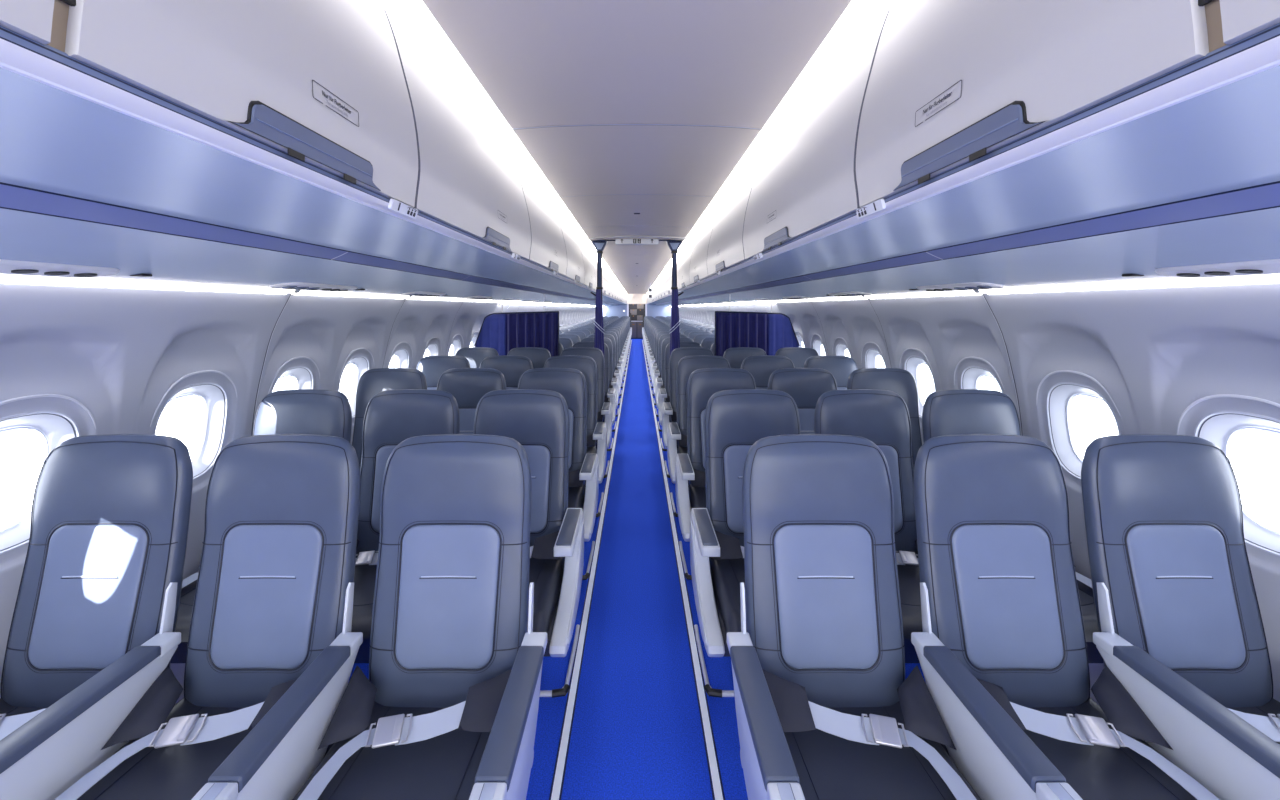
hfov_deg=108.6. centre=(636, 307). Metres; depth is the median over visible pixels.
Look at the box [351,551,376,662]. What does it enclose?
seat cushion
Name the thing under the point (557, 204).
recessed light
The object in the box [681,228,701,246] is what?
recessed light
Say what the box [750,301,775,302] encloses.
wall light
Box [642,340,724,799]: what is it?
strip
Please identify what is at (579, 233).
recessed light
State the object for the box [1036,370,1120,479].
window
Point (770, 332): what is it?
curtain
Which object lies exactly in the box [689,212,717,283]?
bin
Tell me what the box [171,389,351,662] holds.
seat
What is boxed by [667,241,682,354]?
post
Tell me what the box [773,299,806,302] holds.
wall light
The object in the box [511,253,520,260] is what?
placard
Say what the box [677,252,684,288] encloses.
bin
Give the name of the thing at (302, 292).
wall light
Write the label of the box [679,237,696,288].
bin
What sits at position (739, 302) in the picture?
wall light
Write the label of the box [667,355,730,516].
seat
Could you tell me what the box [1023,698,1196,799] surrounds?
seat cushion
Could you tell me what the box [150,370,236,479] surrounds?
window
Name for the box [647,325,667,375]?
seat
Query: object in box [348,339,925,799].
floor
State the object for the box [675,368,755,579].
seat
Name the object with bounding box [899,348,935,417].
window
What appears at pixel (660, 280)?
bin
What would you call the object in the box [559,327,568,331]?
seat
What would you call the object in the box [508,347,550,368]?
seat
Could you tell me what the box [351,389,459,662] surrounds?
seat
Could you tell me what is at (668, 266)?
recessed light
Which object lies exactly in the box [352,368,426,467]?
seat
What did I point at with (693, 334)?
seat
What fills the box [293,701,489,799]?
seat cushion
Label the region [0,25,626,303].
trim
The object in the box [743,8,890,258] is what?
bin
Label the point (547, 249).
bin
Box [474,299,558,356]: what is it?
curtain
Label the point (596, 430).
seat
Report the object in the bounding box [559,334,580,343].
seat
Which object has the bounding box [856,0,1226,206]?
bin
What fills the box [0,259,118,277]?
unit
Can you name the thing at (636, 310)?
unit
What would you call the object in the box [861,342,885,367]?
window
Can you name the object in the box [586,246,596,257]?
recessed light
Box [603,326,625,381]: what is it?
seat
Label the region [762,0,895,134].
recessed light
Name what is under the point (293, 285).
unit
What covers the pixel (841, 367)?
seat
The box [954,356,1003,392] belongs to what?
window
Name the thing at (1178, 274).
light
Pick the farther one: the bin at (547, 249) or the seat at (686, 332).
the seat at (686, 332)
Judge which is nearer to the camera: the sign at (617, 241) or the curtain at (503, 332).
the sign at (617, 241)
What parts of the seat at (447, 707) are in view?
panel, backrest, armrest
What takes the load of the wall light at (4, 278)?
attached to the wall at (117, 352)
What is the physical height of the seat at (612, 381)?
1.162 m
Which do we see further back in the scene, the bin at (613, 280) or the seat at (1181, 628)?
the bin at (613, 280)
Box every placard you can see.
[388,198,417,218]
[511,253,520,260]
[753,253,762,260]
[856,198,885,218]
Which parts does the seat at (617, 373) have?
backrest, panel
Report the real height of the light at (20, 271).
0.014 m
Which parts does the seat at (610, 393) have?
backrest, armrest, panel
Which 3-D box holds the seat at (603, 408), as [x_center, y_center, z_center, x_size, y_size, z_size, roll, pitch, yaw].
[-0.504,0.958,4.116,0.549,1.162,0.661,0,0,0]
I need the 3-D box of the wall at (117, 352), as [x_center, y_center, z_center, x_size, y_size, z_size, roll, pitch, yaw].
[-1.747,0.739,9.863,0.263,1.602,23.985,0,0,0]
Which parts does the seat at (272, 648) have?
panel, backrest, armrest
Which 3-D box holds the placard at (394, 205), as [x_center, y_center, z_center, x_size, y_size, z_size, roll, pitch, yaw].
[-0.481,-0.204,0.950,0.012,0.022,0.104,0,0,0]
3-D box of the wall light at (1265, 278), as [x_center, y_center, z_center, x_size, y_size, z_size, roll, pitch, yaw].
[1.595,-0.074,1.621,0.042,0.022,1.066,0,0,0]
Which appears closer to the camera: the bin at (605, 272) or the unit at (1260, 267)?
the unit at (1260, 267)
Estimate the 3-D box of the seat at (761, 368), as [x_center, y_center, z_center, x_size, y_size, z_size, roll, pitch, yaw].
[1.014,0.938,3.356,0.538,1.120,0.661,0,0,0]
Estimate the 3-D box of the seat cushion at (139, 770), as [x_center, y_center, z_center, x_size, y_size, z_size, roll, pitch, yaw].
[-1.033,1.102,1.004,0.438,0.136,0.517,0,0,0]
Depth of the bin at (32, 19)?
0.36 m
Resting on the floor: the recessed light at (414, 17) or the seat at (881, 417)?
the seat at (881, 417)
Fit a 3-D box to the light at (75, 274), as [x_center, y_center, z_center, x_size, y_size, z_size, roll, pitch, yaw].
[-1.450,-0.089,1.210,0.040,0.014,0.040,0,0,0]
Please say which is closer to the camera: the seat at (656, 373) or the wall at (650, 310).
the seat at (656, 373)
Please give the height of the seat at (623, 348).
1.162 m
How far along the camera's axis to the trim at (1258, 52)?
0.49 m
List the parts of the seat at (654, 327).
backrest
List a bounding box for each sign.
[593,239,680,244]
[648,283,651,297]
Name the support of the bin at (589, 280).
attached to the wall at (117, 352)
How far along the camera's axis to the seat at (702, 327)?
9.70 m
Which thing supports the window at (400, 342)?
in the wall at (117, 352)
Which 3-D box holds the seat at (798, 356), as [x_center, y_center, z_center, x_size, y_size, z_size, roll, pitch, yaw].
[1.506,0.958,4.116,0.528,1.162,0.661,0,0,0]
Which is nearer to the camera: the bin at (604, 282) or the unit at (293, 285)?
the unit at (293, 285)
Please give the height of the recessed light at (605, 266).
0.020 m
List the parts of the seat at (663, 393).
panel, armrest, backrest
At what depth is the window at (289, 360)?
2.40 m
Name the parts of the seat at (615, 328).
backrest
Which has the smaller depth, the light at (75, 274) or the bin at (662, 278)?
the light at (75, 274)
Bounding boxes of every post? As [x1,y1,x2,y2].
[591,241,606,399]
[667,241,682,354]
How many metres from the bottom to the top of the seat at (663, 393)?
1.162 m
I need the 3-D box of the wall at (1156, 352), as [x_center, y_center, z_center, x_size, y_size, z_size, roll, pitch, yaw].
[1.747,0.739,9.863,0.263,1.602,23.985,0,0,0]
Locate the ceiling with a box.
[423,0,850,293]
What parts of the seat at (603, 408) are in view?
backrest, armrest, panel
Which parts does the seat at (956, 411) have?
backrest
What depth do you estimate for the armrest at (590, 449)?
3.44 m
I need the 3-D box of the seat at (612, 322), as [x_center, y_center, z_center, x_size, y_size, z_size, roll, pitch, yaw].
[-0.504,0.958,12.476,0.549,1.162,0.661,0,0,0]
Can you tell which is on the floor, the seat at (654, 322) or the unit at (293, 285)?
the seat at (654, 322)
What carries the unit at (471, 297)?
attached to the wall at (117, 352)
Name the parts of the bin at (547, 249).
handle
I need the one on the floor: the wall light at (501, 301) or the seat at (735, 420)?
the seat at (735, 420)
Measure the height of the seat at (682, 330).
1.120 m
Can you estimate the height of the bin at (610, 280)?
0.459 m
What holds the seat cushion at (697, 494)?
on the seat at (703, 383)
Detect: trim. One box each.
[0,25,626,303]
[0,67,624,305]
[627,294,646,303]
[647,23,1279,303]
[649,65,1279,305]
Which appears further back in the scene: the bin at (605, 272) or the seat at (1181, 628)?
the bin at (605, 272)
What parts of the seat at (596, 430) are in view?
backrest, armrest, panel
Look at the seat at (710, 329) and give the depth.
8.94 m
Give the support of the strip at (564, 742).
on the floor
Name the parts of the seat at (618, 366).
backrest, panel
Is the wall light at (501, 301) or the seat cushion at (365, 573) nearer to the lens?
the seat cushion at (365, 573)
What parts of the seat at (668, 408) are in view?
panel, armrest, backrest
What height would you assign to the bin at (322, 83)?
0.459 m
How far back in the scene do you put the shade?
1.35 m
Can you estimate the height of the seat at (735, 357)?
1.120 m
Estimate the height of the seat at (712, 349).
1.120 m
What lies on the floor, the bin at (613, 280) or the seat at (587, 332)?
the seat at (587, 332)
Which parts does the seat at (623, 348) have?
backrest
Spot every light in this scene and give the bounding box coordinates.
[0,274,300,294]
[11,269,38,273]
[44,271,69,274]
[74,273,96,276]
[292,290,411,298]
[378,0,511,134]
[406,296,467,300]
[467,299,500,302]
[492,130,559,199]
[498,301,523,302]
[521,302,539,303]
[546,198,580,229]
[572,228,592,246]
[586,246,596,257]
[602,264,609,270]
[664,264,671,270]
[677,246,687,257]
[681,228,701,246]
[693,198,727,229]
[714,130,781,199]
[734,302,752,303]
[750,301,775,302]
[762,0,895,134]
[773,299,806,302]
[806,296,867,300]
[862,290,981,298]
[973,274,1279,294]
[1177,273,1199,276]
[1204,271,1229,274]
[1235,269,1262,273]
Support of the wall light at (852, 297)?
attached to the wall at (1156, 352)
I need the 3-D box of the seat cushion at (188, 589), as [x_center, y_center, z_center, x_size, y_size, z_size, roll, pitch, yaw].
[-1.530,1.102,1.764,0.438,0.136,0.517,0,0,0]
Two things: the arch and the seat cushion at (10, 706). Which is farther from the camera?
the arch
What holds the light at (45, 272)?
on the unit at (12, 267)
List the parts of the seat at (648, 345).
backrest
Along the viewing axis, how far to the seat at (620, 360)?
8.14 m
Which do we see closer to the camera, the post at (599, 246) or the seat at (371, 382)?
the seat at (371, 382)
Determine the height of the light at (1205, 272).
0.014 m
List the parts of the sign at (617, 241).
panel, curtain rail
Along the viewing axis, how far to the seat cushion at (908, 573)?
1.65 m
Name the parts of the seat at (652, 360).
backrest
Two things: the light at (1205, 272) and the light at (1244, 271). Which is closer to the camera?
the light at (1244, 271)
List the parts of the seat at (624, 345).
backrest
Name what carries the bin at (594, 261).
attached to the wall at (117, 352)
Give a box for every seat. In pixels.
[0,434,192,799]
[54,434,362,799]
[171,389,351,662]
[293,434,546,799]
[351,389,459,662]
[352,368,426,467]
[416,355,469,389]
[436,368,506,433]
[455,347,498,367]
[473,389,583,697]
[479,355,532,389]
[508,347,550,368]
[518,368,598,579]
[543,355,606,516]
[559,326,573,329]
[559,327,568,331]
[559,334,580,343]
[559,337,572,348]
[559,343,563,355]
[560,347,611,487]
[562,331,585,340]
[569,329,590,337]
[572,342,615,450]
[575,327,594,333]
[581,337,618,431]
[588,334,620,416]
[593,331,622,404]
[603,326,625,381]
[603,327,624,387]
[604,329,623,395]
[606,325,626,375]
[608,323,627,370]
[610,322,627,366]
[612,322,628,363]
[615,320,629,357]
[644,320,658,357]
[645,322,661,363]
[646,322,663,366]
[646,323,665,370]
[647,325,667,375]
[648,326,670,381]
[649,327,670,387]
[650,329,670,395]
[651,331,680,404]
[653,334,685,416]
[655,337,692,431]
[658,342,701,450]
[662,347,713,487]
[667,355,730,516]
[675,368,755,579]
[680,327,698,333]
[683,329,704,337]
[688,331,711,340]
[690,389,800,697]
[693,334,714,343]
[700,326,714,329]
[701,337,714,348]
[705,327,714,331]
[710,343,714,355]
[723,347,765,368]
[727,434,980,799]
[741,355,794,389]
[767,368,837,433]
[775,347,818,367]
[804,355,857,389]
[814,389,922,662]
[847,368,921,467]
[911,434,1219,799]
[922,389,1102,662]
[1081,434,1279,799]
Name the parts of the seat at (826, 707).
armrest, backrest, panel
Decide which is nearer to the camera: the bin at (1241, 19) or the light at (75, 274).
the bin at (1241, 19)
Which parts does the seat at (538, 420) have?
backrest, panel, panel, armrest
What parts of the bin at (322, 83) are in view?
handle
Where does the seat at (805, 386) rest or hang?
on the floor
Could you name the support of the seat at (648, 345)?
on the floor
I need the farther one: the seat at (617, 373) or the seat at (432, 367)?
the seat at (617, 373)
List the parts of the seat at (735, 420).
armrest, panel, panel, backrest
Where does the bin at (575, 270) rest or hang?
attached to the wall at (117, 352)
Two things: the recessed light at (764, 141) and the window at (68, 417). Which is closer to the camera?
the window at (68, 417)
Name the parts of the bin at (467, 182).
handle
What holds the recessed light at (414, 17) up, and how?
in the ceiling
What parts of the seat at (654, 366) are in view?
panel, backrest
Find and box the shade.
[1254,429,1279,433]
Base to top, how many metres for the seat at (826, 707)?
1.162 m
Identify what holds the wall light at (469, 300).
attached to the wall at (117, 352)
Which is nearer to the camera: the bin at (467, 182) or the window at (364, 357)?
the bin at (467, 182)
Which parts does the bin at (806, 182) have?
handle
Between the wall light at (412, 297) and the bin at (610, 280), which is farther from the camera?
the bin at (610, 280)
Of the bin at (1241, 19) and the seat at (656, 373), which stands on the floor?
the seat at (656, 373)
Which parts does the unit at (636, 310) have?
compartment door, compartment door, compartment door, compartment door, compartment door, compartment door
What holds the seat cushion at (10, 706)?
on the seat at (93, 626)
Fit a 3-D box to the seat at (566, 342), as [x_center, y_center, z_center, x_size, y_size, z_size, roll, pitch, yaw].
[-1.014,0.938,5.636,0.538,1.120,0.661,0,0,0]
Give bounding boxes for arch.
[585,236,688,239]
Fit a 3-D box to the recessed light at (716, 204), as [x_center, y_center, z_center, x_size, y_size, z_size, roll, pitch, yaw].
[0.511,-0.662,3.318,0.086,0.020,1.066,0,0,0]
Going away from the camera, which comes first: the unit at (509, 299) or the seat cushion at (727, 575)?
the seat cushion at (727, 575)
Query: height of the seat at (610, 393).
1.162 m
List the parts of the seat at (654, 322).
backrest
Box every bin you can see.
[0,0,54,44]
[47,0,417,206]
[383,8,530,258]
[514,163,566,275]
[556,212,584,283]
[577,237,594,288]
[589,252,596,288]
[602,267,606,293]
[603,268,610,295]
[607,273,613,296]
[611,278,615,297]
[613,280,617,298]
[656,280,660,298]
[658,278,662,297]
[660,273,666,296]
[663,268,670,295]
[667,267,671,293]
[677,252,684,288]
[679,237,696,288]
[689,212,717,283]
[707,163,759,275]
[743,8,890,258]
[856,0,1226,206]
[1219,0,1279,44]
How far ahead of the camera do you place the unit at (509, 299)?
5.13 m
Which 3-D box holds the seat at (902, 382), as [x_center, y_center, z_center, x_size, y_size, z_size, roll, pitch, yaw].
[1.506,0.958,2.596,0.528,1.162,0.661,0,0,0]
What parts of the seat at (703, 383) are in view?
panel, armrest, panel, backrest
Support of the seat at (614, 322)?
on the floor
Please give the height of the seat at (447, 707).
1.162 m
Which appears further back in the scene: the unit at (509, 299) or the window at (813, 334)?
the unit at (509, 299)
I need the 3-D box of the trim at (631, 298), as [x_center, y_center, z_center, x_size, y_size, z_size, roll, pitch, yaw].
[0.000,-0.460,22.310,1.000,0.520,0.060,0,0,0]
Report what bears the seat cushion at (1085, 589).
on the seat at (956, 411)
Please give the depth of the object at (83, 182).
0.90 m
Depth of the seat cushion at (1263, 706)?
1.24 m
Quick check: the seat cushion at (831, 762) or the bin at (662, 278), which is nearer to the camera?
the seat cushion at (831, 762)
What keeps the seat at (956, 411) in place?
on the floor
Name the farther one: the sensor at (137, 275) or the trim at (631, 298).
the trim at (631, 298)
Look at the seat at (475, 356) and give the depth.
4.37 m
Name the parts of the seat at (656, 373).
panel, backrest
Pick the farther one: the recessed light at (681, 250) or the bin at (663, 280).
the bin at (663, 280)
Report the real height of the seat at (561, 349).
1.120 m
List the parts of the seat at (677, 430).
panel, armrest, backrest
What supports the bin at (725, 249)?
attached to the wall at (1156, 352)
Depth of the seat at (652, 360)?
8.14 m
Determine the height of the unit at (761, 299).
0.031 m
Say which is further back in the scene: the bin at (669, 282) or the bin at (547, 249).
the bin at (669, 282)
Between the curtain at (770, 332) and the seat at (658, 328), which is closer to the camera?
the curtain at (770, 332)
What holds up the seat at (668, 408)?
on the floor
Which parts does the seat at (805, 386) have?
backrest, panel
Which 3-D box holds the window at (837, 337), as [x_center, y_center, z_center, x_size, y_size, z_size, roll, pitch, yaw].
[1.817,0.480,4.004,0.109,0.451,0.361,0,0,0]
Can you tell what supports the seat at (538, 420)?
on the floor
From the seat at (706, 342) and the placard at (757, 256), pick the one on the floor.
the seat at (706, 342)
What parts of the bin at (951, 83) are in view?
handle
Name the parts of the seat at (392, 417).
panel, backrest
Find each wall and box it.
[0,283,594,702]
[603,304,670,317]
[679,283,1279,702]
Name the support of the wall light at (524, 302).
attached to the wall at (117, 352)
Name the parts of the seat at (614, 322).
backrest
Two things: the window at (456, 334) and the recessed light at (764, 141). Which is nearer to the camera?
the recessed light at (764, 141)
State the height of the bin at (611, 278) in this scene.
0.459 m
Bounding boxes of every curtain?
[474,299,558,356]
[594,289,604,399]
[670,289,679,354]
[715,299,799,356]
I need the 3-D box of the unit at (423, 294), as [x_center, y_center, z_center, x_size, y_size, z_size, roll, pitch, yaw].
[-1.450,-0.094,3.150,0.120,0.031,0.460,0,0,0]
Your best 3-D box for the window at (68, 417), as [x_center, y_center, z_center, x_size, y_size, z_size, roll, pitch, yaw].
[-1.817,0.480,1.331,0.109,0.452,0.361,0,0,0]
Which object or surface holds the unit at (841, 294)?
attached to the wall at (1156, 352)
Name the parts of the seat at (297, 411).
backrest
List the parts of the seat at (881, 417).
backrest, panel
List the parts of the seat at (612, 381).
backrest, panel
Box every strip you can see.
[549,340,631,799]
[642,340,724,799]
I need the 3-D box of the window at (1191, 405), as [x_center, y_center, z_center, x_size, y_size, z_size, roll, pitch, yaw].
[1.817,0.480,1.339,0.109,0.451,0.361,0,0,0]
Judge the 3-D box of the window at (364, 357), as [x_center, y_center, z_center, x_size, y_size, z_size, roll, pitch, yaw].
[-1.817,0.480,2.930,0.109,0.452,0.361,0,0,0]
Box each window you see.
[0,394,95,553]
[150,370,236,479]
[268,356,319,393]
[338,348,373,417]
[387,342,412,367]
[423,337,441,356]
[448,334,463,355]
[810,334,825,355]
[832,337,850,356]
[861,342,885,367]
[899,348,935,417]
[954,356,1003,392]
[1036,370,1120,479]
[1177,394,1279,556]
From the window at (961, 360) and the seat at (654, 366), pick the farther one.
the seat at (654, 366)
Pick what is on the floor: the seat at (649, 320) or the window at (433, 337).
the seat at (649, 320)
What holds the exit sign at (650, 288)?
hanging from the ceiling
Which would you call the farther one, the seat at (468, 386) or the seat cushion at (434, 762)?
the seat at (468, 386)
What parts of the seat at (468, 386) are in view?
panel, backrest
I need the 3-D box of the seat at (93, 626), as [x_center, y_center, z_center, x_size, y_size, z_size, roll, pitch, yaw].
[-1.508,0.958,1.076,0.526,1.162,0.661,0,0,0]
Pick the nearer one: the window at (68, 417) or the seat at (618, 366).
the window at (68, 417)
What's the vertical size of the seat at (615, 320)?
1.162 m
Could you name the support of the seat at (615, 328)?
on the floor
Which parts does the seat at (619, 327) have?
backrest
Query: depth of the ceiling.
1.43 m
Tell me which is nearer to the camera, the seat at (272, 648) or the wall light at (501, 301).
the seat at (272, 648)
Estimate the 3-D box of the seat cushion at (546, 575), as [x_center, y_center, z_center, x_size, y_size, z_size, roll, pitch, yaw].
[-0.528,1.102,1.764,0.438,0.136,0.517,0,0,0]
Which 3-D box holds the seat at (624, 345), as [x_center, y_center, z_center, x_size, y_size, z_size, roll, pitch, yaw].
[-0.504,0.958,10.956,0.549,1.162,0.661,0,0,0]
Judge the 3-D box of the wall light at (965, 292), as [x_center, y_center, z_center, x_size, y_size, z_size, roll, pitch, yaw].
[1.595,-0.074,2.687,0.042,0.022,1.066,0,0,0]
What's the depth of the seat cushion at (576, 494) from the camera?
2.61 m
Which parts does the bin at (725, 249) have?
handle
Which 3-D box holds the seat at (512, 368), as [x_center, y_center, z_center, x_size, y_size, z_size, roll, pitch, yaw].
[-1.014,0.938,3.356,0.538,1.120,0.661,0,0,0]
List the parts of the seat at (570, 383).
backrest, panel, armrest, panel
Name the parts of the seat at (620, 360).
backrest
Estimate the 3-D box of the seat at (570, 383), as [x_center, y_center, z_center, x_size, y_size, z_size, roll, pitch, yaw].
[-0.504,0.958,2.596,0.549,1.162,0.661,0,0,0]
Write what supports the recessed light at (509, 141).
in the ceiling
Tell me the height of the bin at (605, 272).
0.459 m
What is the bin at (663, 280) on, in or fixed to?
attached to the wall at (1156, 352)
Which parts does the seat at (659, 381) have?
panel, backrest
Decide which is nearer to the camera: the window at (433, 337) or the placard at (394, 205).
the placard at (394, 205)
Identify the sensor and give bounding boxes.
[130,274,151,276]
[1122,274,1143,276]
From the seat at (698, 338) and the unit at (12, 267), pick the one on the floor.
the seat at (698, 338)
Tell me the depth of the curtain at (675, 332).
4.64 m
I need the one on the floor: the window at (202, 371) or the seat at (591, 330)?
the seat at (591, 330)
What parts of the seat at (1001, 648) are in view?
armrest, backrest, panel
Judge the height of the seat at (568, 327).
1.162 m
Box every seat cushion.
[0,697,129,740]
[77,698,250,799]
[171,580,196,662]
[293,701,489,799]
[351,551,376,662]
[527,557,564,634]
[568,484,585,507]
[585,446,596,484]
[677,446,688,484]
[688,484,705,507]
[709,557,746,634]
[784,701,980,799]
[897,551,922,662]
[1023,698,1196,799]
[1077,580,1102,662]
[1144,697,1279,743]
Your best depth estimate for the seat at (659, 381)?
5.86 m
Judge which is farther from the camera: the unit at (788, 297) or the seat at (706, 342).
the seat at (706, 342)
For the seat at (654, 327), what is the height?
1.162 m
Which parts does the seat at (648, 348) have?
backrest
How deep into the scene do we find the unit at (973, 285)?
2.01 m
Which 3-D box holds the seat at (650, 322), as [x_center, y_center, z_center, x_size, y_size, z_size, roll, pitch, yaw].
[0.504,0.958,12.476,0.549,1.162,0.661,0,0,0]
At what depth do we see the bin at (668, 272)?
7.79 m
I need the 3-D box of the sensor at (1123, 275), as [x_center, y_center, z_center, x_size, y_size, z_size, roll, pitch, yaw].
[1.450,-0.096,1.345,0.040,0.007,0.028,0,0,0]
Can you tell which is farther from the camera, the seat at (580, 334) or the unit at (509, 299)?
the seat at (580, 334)
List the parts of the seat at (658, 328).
backrest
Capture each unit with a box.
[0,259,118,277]
[269,282,356,291]
[402,292,445,296]
[464,296,491,299]
[500,298,519,300]
[629,304,644,338]
[754,298,773,300]
[782,296,809,299]
[828,292,871,296]
[917,282,1004,291]
[1155,259,1279,277]
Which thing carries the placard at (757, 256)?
attached to the wall at (1156, 352)
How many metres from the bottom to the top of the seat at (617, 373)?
1.162 m

